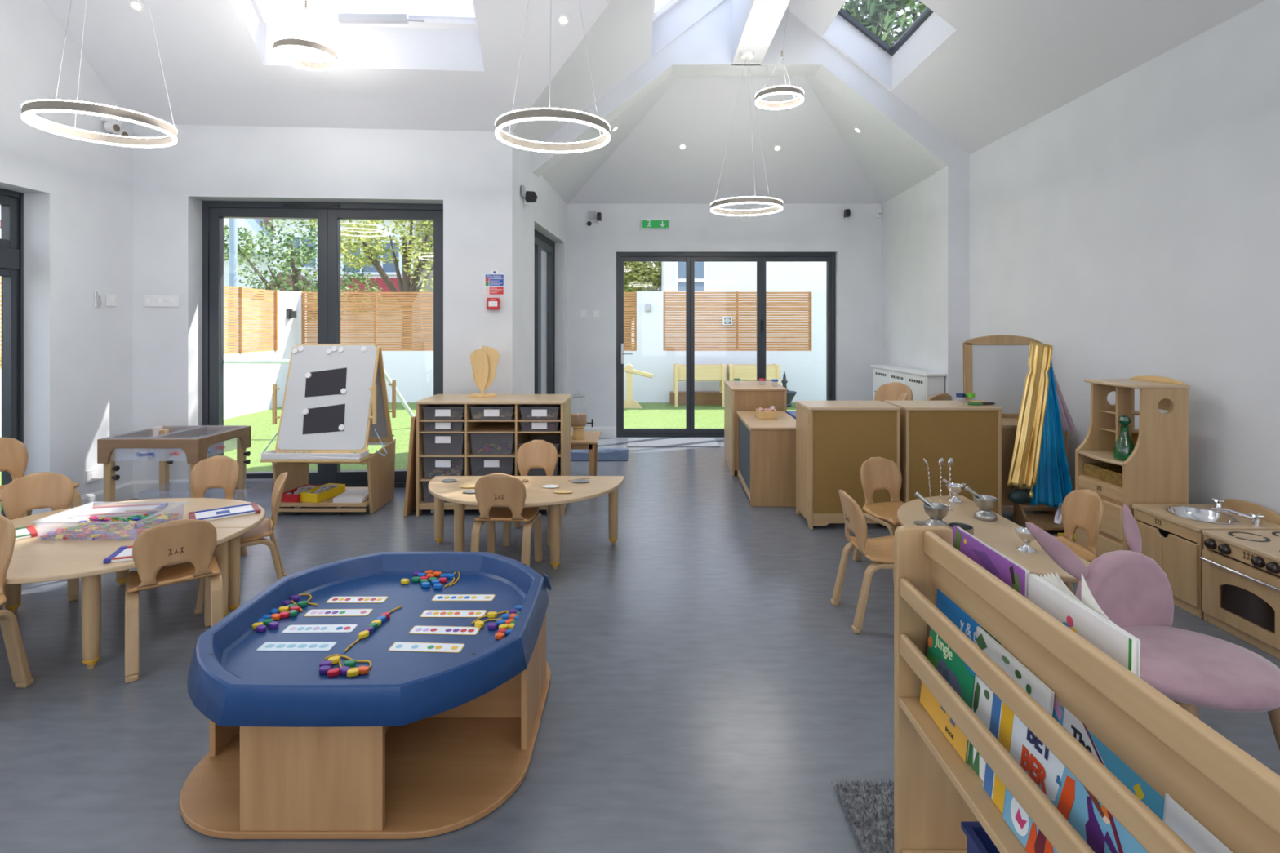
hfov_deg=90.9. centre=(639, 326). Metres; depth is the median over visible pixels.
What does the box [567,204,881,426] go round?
wall
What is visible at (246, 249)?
leafy tree
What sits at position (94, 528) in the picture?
linking shape
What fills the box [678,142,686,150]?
recessed light
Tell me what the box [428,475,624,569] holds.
table
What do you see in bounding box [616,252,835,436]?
door
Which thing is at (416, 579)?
bead
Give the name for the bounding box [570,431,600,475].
side table
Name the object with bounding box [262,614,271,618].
bead
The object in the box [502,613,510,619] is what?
bead
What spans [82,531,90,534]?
linking shape
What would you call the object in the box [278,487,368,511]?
shelf
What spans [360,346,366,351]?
round magnet
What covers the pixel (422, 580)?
bead
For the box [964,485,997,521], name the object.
mortar
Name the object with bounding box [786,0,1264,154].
ceiling
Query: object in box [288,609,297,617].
bead
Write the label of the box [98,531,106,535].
linking shape
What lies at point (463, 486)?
pebble
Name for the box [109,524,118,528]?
linking shape
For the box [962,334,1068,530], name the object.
mirror
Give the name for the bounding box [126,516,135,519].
linking shape
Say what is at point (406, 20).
window
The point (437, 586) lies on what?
bead
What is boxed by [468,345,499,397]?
sculpture
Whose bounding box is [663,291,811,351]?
fence panel
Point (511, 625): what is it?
bead
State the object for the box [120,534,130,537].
linking shape
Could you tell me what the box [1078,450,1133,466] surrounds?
countertop
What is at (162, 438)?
table
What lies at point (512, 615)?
bead
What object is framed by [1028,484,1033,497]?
tassel
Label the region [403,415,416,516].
board
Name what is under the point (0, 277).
fence panel
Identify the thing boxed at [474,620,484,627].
bead
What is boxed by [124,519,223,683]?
chair
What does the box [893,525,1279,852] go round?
book display
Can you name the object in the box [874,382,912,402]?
chair
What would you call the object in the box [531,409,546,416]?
label
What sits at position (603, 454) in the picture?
door mat
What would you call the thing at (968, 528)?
steel cup
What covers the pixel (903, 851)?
shelf
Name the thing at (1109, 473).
wicker basket
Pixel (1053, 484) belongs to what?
cape
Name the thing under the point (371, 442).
tray
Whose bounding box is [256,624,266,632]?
bead
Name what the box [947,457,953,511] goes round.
spoon
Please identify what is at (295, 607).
bead
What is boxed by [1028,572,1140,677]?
picture book
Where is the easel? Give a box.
[259,343,395,515]
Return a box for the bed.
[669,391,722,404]
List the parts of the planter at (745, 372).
leg, leg, leg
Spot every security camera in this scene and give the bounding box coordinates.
[520,185,537,205]
[587,210,601,223]
[841,208,850,220]
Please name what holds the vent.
attached to the door frame at (328, 215)
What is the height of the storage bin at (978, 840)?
0.258 m
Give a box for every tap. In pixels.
[1211,507,1265,525]
[1212,497,1225,508]
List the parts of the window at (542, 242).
sash, sash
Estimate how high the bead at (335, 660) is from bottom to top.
0.014 m
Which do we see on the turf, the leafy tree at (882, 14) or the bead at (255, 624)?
the leafy tree at (882, 14)
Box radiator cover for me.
[871,364,946,400]
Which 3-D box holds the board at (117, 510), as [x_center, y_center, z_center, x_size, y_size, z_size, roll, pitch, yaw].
[-2.520,0.891,3.050,0.348,0.016,0.156,0,0,-12]
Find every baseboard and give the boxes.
[48,480,133,511]
[133,480,189,498]
[570,426,616,438]
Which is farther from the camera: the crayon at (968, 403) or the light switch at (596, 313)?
the light switch at (596, 313)
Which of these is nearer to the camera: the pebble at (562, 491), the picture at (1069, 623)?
the picture at (1069, 623)
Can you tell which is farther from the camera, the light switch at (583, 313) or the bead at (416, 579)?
the light switch at (583, 313)
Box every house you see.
[0,217,273,351]
[253,218,433,326]
[657,262,826,326]
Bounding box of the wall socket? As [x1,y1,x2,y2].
[86,468,97,483]
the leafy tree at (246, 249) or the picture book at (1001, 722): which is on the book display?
the picture book at (1001, 722)
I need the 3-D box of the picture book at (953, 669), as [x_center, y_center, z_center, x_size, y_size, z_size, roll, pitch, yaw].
[0.658,0.757,1.347,0.031,0.212,0.203,0,0,0]
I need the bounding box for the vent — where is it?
[282,204,338,207]
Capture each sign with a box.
[484,270,504,295]
[640,219,669,229]
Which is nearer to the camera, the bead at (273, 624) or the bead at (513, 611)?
the bead at (273, 624)
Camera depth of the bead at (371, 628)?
1.98 m
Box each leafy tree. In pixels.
[223,218,382,321]
[309,219,433,326]
[623,262,662,326]
[841,0,927,46]
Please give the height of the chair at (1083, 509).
0.566 m
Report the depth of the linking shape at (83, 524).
2.81 m
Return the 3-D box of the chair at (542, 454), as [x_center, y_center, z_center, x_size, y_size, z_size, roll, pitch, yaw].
[-0.660,1.017,3.904,0.304,0.566,0.372,0,0,0]
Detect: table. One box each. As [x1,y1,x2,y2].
[0,528,246,669]
[4,497,266,613]
[97,426,251,502]
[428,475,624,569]
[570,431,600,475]
[897,495,1090,583]
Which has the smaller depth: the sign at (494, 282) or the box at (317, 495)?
the box at (317, 495)
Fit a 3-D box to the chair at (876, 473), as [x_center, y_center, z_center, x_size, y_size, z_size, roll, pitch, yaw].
[1.379,1.017,3.374,0.304,0.566,0.372,0,0,-16]
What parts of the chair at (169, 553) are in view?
leg, seat, backrest, leg, leg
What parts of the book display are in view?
panel, rail, rail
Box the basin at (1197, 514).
[1164,505,1239,524]
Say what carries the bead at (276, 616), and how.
in the tray at (231, 682)
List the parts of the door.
handle, handle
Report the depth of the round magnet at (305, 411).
4.39 m
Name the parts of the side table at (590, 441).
leg, leg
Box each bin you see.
[785,410,795,419]
[960,821,999,852]
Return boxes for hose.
[135,452,156,457]
[169,451,180,455]
[215,444,225,449]
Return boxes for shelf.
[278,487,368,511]
[902,849,967,852]
[1001,505,1053,511]
[1079,474,1122,490]
[1100,409,1139,415]
[1100,427,1138,433]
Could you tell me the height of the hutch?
1.033 m
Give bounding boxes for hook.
[94,289,102,306]
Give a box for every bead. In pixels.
[252,622,263,629]
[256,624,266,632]
[257,617,265,622]
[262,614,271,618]
[262,618,273,626]
[268,621,279,628]
[270,608,278,614]
[271,613,280,620]
[278,606,288,613]
[279,611,289,617]
[282,600,291,606]
[287,604,296,610]
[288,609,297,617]
[289,595,299,600]
[289,605,299,611]
[297,600,307,607]
[319,660,332,667]
[319,666,331,674]
[327,656,339,664]
[327,667,339,677]
[339,666,350,675]
[343,659,355,667]
[346,667,359,677]
[357,666,368,675]
[358,630,368,639]
[363,626,373,633]
[367,622,377,629]
[371,619,381,626]
[376,615,386,622]
[380,612,390,618]
[400,578,408,584]
[411,576,420,582]
[413,571,421,576]
[417,573,426,577]
[419,576,428,580]
[420,578,428,584]
[421,582,430,587]
[424,569,433,574]
[426,573,435,578]
[428,577,437,582]
[431,579,439,585]
[433,571,441,577]
[433,583,442,589]
[438,577,447,583]
[440,573,447,578]
[447,573,454,578]
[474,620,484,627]
[487,611,497,617]
[487,622,497,630]
[494,631,505,639]
[496,619,506,626]
[497,628,506,634]
[498,623,508,629]
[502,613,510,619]
[505,618,514,624]
[505,628,512,635]
[508,622,515,628]
[509,613,518,618]
[510,608,519,613]
[514,604,522,611]
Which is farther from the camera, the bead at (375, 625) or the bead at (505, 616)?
the bead at (505, 616)
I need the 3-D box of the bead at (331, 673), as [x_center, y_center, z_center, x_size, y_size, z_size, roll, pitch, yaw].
[-0.845,0.955,1.739,0.032,0.014,0.022,0,0,-27]
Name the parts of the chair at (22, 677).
seat, backrest, leg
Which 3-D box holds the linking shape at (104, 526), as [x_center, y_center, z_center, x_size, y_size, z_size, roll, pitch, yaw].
[-2.335,0.876,2.758,0.027,0.013,0.035,0,0,10]
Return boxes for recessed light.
[128,0,144,12]
[556,13,569,26]
[611,125,618,132]
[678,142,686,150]
[773,144,781,151]
[853,126,862,133]
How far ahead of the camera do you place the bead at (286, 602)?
2.17 m
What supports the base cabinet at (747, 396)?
on the floor
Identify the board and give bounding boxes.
[14,524,39,540]
[66,502,168,519]
[103,545,133,563]
[188,502,261,520]
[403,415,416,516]
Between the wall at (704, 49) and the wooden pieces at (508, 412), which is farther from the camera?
the wall at (704, 49)
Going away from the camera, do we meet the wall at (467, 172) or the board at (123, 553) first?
the board at (123, 553)
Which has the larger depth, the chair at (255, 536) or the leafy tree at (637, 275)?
the leafy tree at (637, 275)
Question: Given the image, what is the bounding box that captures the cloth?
[1053,502,1062,530]
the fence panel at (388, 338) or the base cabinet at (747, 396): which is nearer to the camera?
the base cabinet at (747, 396)
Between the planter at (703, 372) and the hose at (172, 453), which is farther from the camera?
the planter at (703, 372)
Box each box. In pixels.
[280,484,320,502]
[299,483,345,502]
[755,407,777,418]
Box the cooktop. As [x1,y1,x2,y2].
[1202,529,1279,563]
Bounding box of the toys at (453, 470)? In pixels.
[427,462,464,476]
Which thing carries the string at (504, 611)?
in the tray at (231, 682)
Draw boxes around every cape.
[1006,341,1052,488]
[1030,360,1072,507]
[1053,370,1076,434]
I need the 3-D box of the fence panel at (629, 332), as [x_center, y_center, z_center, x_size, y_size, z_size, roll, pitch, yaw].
[-1.630,-0.095,11.160,3.140,1.050,0.060,0,0,0]
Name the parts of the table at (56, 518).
leg, leg, leg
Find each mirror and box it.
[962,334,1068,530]
[972,345,1030,413]
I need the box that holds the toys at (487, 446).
[476,441,515,453]
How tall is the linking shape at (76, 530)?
0.013 m
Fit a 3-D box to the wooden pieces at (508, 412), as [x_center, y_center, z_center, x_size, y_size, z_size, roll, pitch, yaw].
[-1.021,0.616,4.481,0.278,0.046,0.279,0,0,0]
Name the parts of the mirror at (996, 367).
mirror frame, panel, panel, panel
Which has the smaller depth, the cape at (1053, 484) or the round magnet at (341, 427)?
the cape at (1053, 484)
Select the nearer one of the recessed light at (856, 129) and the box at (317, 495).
the box at (317, 495)
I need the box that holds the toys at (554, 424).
[526,422,558,429]
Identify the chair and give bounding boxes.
[0,436,81,516]
[0,471,79,601]
[0,514,34,688]
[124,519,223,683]
[190,455,247,580]
[194,471,287,614]
[470,473,542,567]
[502,440,561,546]
[830,489,893,633]
[852,457,905,579]
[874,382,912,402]
[897,392,908,400]
[926,392,952,400]
[1025,503,1279,751]
[1052,488,1103,594]
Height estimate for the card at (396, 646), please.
0.001 m
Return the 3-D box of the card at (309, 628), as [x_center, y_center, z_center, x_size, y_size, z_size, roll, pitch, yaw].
[-1.019,0.962,2.006,0.218,0.001,0.052,0,0,-1]
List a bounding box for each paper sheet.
[302,404,345,434]
[304,367,346,397]
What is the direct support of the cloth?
hanging from the mirror at (996, 367)
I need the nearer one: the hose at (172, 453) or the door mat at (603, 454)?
the hose at (172, 453)
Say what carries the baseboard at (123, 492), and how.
attached to the wall at (77, 193)
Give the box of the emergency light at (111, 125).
[100,115,128,136]
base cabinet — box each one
[724,380,787,475]
[736,410,795,506]
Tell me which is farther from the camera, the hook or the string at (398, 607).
the hook
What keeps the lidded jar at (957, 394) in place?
on the storage cabinet at (971, 435)
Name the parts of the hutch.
drawer, rail, frame, panel, drawer, panel, panel, panel, rail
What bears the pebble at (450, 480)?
on the table at (536, 495)
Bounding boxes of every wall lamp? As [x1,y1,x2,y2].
[286,308,296,319]
[644,303,650,311]
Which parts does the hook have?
plate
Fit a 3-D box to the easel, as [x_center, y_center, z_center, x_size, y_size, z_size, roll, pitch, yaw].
[-2.192,0.713,4.537,0.867,1.174,0.685,0,0,0]
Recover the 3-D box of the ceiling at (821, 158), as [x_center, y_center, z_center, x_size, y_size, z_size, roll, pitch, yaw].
[0.920,-2.142,6.565,3.820,1.443,1.630,0,0,0]
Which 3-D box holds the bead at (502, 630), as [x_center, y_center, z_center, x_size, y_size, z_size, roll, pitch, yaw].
[-0.428,0.955,1.970,0.032,0.014,0.022,0,0,5]
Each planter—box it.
[673,364,725,407]
[726,364,780,385]
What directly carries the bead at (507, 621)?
in the tray at (231, 682)
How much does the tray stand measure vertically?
0.309 m
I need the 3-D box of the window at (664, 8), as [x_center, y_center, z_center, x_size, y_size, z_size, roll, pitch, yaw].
[0.465,-3.015,5.010,0.730,0.619,1.220,0,0,0]
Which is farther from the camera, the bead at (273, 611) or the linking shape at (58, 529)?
the linking shape at (58, 529)
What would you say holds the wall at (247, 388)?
on the turf
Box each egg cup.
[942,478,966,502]
[1014,527,1036,553]
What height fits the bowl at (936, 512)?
0.101 m
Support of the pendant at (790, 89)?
hanging from the ceiling at (980, 72)
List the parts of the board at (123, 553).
rail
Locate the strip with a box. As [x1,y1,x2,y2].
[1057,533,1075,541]
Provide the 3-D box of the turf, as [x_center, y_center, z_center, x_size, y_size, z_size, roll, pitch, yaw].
[0.000,1.390,19.500,60.000,0.100,51.000,0,0,0]
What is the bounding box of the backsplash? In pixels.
[1213,498,1279,524]
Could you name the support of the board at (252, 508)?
on the table at (56, 518)
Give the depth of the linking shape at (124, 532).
2.69 m
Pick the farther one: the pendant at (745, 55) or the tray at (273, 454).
the pendant at (745, 55)
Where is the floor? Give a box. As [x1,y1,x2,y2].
[0,436,1279,852]
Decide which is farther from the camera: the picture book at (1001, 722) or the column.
the column
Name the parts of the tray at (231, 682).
spout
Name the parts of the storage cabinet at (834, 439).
panel, panel, rail, panel, panel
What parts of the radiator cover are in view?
grille panel, grille panel, grille panel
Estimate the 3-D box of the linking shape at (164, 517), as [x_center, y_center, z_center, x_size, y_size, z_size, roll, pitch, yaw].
[-2.151,0.869,2.852,0.034,0.013,0.026,0,0,29]
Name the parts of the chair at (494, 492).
leg, leg, backrest, seat, leg, leg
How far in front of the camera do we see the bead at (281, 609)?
2.12 m
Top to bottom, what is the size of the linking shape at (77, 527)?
0.009 m
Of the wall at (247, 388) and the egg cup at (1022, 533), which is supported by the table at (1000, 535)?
the egg cup at (1022, 533)
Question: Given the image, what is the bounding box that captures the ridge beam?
[731,0,790,65]
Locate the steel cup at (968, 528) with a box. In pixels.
[947,522,973,536]
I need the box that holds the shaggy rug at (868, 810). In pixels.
[831,777,893,852]
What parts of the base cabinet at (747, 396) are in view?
panel, panel, panel, panel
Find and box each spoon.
[923,458,931,502]
[938,457,944,502]
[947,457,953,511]
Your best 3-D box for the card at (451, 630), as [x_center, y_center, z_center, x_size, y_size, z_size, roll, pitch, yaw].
[-0.618,0.962,1.995,0.216,0.001,0.052,0,0,2]
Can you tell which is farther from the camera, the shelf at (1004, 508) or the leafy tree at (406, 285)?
the leafy tree at (406, 285)
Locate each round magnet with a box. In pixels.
[292,347,297,353]
[297,346,304,351]
[302,408,308,414]
[305,372,311,377]
[325,348,332,354]
[331,346,337,351]
[337,346,344,352]
[338,424,345,431]
[340,387,346,394]
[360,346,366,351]
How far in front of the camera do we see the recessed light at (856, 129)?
6.20 m
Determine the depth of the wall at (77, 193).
4.22 m
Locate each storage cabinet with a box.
[795,400,901,529]
[884,400,1002,515]
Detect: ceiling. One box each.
[42,0,724,142]
[542,75,942,204]
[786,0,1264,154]
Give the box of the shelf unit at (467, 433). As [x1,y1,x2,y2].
[415,394,571,516]
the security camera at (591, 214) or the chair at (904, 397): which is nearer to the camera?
the chair at (904, 397)
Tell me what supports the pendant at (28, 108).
hanging from the ceiling at (220, 65)
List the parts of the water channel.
post, arm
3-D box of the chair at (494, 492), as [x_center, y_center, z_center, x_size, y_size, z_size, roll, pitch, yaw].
[-0.700,1.017,3.326,0.304,0.566,0.372,0,0,3]
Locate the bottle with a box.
[1112,415,1134,461]
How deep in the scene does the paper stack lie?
4.38 m
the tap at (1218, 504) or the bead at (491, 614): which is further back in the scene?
the tap at (1218, 504)
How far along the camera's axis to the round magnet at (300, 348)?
4.52 m
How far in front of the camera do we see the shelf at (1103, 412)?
3.47 m
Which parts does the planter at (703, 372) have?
leg, leg, leg, leg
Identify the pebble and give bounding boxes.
[442,478,456,482]
[459,484,475,488]
[462,489,475,493]
[542,484,559,488]
[553,489,573,493]
[571,479,590,483]
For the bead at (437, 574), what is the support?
in the tray at (231, 682)
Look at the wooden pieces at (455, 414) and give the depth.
4.44 m
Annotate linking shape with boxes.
[39,533,48,537]
[54,530,62,535]
[54,534,63,539]
[55,527,63,532]
[64,533,73,536]
[73,525,84,529]
[73,528,83,532]
[76,533,86,537]
[80,521,88,526]
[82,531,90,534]
[88,515,98,519]
[88,526,98,530]
[90,533,100,537]
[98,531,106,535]
[99,536,108,539]
[102,524,111,528]
[106,532,115,537]
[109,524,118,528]
[109,527,117,531]
[114,520,124,524]
[115,535,121,539]
[119,530,128,534]
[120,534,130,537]
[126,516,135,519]
[128,520,137,524]
[128,530,136,535]
[128,535,137,539]
[132,516,142,520]
[137,523,145,527]
[139,516,150,519]
[142,520,152,524]
[144,525,154,528]
[146,515,156,519]
[154,518,164,522]
[160,515,168,520]
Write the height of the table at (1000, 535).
0.400 m
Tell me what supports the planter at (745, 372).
on the turf
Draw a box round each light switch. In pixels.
[106,294,116,306]
[142,295,178,306]
[579,310,586,317]
[592,310,599,317]
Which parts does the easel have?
clamp rail, panel, tray rail, frame, clamp rail, frame, panel, clamp rail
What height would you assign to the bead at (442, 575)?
0.014 m
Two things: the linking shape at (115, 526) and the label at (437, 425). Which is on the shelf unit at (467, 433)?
the label at (437, 425)
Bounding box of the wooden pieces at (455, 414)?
[433,410,464,417]
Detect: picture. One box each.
[967,633,1031,776]
[1053,697,1144,800]
[1062,615,1132,671]
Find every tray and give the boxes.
[186,551,551,727]
[261,449,368,459]
[368,439,395,444]
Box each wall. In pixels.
[0,0,132,515]
[0,289,299,436]
[132,123,511,496]
[293,291,826,402]
[511,131,567,394]
[532,0,969,400]
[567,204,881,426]
[881,173,934,372]
[969,0,1279,514]
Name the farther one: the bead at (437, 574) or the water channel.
the water channel
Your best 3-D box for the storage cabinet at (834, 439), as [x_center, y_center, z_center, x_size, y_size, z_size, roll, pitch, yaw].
[1.377,0.908,4.212,0.586,0.784,0.376,0,0,0]
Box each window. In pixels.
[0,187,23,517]
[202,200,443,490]
[255,0,478,29]
[534,229,555,394]
[653,0,680,21]
[837,7,933,56]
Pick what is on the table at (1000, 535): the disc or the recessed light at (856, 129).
the disc
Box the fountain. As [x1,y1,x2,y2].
[781,372,796,407]
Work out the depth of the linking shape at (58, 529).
2.73 m
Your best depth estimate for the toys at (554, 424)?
4.46 m
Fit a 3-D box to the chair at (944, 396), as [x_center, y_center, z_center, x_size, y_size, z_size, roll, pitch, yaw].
[2.243,0.909,5.125,0.420,0.782,0.514,0,0,-30]
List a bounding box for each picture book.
[920,624,976,762]
[935,588,1000,644]
[952,525,1029,599]
[967,626,1054,782]
[982,692,1013,813]
[1002,714,1148,852]
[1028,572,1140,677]
[1052,697,1164,821]
[1163,793,1232,852]
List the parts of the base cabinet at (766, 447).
panel, rail, chalk panel, panel, panel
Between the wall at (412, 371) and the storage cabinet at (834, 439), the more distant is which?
the wall at (412, 371)
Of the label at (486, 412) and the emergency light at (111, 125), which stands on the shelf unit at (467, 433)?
the label at (486, 412)
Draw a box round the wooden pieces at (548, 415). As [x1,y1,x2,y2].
[526,409,560,417]
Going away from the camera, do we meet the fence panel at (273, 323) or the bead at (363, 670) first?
the bead at (363, 670)
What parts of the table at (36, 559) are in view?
leg, leg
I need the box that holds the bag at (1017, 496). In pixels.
[1008,484,1031,503]
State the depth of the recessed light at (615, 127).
6.15 m
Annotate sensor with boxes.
[875,208,881,217]
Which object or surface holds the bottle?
on the hutch
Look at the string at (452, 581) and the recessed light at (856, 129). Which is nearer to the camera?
the string at (452, 581)
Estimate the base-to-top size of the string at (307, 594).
0.006 m
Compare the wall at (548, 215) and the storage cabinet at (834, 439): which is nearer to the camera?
the storage cabinet at (834, 439)
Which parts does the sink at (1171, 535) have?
panel, door, rail, door, panel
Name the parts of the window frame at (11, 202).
sash, sash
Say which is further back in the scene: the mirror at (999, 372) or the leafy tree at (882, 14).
the leafy tree at (882, 14)
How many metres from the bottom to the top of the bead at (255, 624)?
0.014 m
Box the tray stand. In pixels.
[179,613,551,839]
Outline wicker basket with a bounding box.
[1083,462,1122,487]
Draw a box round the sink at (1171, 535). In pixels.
[1132,497,1279,617]
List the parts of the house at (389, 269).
pane, pane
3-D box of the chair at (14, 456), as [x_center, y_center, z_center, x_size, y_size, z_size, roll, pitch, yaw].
[-3.565,0.972,3.640,0.432,0.657,0.353,0,0,6]
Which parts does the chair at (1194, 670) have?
backrest, leg, seat, leg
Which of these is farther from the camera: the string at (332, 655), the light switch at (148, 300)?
the light switch at (148, 300)
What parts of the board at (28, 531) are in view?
rail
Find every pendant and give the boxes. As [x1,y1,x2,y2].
[21,0,177,147]
[272,0,337,70]
[494,0,609,152]
[710,49,782,216]
[755,3,804,109]
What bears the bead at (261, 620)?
in the tray at (231, 682)
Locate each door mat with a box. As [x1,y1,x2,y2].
[570,448,628,461]
[626,437,719,447]
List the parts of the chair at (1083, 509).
leg, seat, backrest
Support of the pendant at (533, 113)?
hanging from the ceiling at (220, 65)
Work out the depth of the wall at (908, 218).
6.51 m
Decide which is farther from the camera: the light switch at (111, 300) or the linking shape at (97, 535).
the light switch at (111, 300)
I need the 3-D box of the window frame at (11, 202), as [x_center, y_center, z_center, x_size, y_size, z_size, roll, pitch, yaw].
[-4.060,0.215,3.295,0.080,2.178,1.650,0,0,0]
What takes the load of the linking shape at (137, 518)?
in the tub
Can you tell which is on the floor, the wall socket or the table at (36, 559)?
the table at (36, 559)
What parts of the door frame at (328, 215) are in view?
sash, sash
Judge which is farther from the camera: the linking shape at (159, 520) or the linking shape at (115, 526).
the linking shape at (159, 520)
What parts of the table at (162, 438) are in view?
leg, knob, knob, leg, knob, cross rail, leg, leg, knob, knob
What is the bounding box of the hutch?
[1075,375,1190,562]
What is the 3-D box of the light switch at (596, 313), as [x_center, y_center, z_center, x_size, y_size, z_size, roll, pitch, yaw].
[-0.514,-0.148,7.351,0.086,0.086,0.014,0,0,0]
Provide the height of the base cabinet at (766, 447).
0.573 m
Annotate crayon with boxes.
[967,402,982,405]
[981,402,995,404]
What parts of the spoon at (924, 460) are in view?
stem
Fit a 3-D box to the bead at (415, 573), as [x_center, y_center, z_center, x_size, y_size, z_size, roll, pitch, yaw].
[-0.860,0.955,2.432,0.032,0.014,0.022,0,0,22]
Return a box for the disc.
[913,520,924,525]
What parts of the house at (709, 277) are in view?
pane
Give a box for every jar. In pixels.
[570,395,587,426]
[955,392,965,397]
[965,392,975,397]
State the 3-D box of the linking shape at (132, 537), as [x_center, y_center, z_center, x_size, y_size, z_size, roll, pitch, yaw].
[-2.150,0.894,2.671,0.035,0.011,0.026,0,0,36]
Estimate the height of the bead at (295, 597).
0.014 m
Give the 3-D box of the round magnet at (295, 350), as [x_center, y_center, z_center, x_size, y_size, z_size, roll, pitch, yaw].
[-2.474,0.175,4.518,0.042,0.042,0.020,0,0,0]
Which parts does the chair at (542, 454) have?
leg, leg, backrest, leg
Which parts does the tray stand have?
panel, panel, cross panel, panel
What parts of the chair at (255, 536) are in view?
leg, seat, leg, leg, backrest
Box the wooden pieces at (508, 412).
[473,408,515,418]
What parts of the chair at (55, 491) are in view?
backrest, leg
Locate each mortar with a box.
[914,492,948,526]
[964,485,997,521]
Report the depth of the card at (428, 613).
2.11 m
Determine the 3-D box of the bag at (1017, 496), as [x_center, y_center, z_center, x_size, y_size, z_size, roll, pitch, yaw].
[2.440,1.073,4.050,0.140,0.135,0.079,0,0,0]
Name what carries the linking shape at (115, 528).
in the tub
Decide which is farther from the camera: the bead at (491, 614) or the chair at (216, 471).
the chair at (216, 471)
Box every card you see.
[256,641,336,650]
[281,624,357,633]
[303,608,373,616]
[325,596,388,603]
[388,641,464,653]
[408,626,479,635]
[419,609,486,617]
[431,594,495,600]
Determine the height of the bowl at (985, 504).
0.099 m
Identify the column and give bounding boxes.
[228,217,237,351]
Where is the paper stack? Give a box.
[333,488,368,502]
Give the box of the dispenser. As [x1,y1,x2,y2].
[570,391,593,439]
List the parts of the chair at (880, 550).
leg, backrest, seat, leg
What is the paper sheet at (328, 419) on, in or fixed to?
attached to the easel
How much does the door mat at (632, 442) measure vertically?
0.008 m
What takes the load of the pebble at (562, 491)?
on the table at (536, 495)
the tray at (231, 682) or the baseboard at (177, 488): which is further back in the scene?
the baseboard at (177, 488)
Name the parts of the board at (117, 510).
rail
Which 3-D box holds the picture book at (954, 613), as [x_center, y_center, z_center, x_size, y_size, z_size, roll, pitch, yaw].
[0.677,0.732,1.323,0.026,0.262,0.256,0,0,0]
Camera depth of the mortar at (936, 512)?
2.79 m
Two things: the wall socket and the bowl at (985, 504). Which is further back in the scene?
the wall socket
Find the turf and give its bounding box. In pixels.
[0,355,795,512]
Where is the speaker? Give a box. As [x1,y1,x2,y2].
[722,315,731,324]
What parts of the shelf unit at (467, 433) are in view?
panel, shelf, shelf, shelf, shelf, shelf, shelf, shelf, shelf, panel, shelf, panel, shelf, shelf, shelf, shelf, panel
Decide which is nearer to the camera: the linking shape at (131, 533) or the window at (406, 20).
the linking shape at (131, 533)
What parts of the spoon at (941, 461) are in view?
stem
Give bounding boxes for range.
[1200,529,1279,658]
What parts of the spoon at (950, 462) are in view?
stem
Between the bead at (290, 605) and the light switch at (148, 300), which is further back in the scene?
the light switch at (148, 300)
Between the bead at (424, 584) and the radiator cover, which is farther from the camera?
the radiator cover
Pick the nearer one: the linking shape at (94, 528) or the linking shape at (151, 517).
the linking shape at (94, 528)
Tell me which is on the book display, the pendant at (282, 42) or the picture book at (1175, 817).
the picture book at (1175, 817)
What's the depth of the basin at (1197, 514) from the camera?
3.07 m
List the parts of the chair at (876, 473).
leg, backrest, seat, leg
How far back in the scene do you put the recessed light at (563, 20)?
4.29 m
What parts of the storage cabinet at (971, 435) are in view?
panel, panel, panel, panel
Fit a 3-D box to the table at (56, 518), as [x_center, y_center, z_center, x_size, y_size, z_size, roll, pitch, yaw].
[-2.350,1.100,3.069,1.180,0.400,0.490,0,0,0]
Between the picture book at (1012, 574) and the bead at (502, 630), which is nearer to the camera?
the picture book at (1012, 574)
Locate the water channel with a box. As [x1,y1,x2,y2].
[623,364,653,408]
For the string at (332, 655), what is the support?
in the tray at (231, 682)
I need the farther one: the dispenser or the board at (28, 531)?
the dispenser
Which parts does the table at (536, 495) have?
leg, leg, leg, leg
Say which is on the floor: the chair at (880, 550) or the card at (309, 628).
the chair at (880, 550)
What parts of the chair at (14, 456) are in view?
leg, backrest, leg, seat, leg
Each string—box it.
[291,593,317,611]
[324,654,372,668]
[343,605,402,652]
[444,572,460,586]
[471,610,508,624]
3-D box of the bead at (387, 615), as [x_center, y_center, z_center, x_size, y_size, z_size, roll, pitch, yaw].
[-0.841,0.955,2.080,0.022,0.014,0.032,0,0,35]
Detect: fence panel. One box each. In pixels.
[0,276,1,368]
[223,285,278,354]
[301,291,433,351]
[623,291,636,351]
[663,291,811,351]
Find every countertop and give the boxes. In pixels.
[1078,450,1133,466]
[1132,503,1279,532]
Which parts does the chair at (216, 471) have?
backrest, leg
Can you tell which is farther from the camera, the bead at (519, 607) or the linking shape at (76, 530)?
the linking shape at (76, 530)
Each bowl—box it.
[923,502,948,526]
[938,457,944,466]
[945,483,964,502]
[947,457,953,466]
[973,494,997,521]
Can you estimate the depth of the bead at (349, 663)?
1.78 m

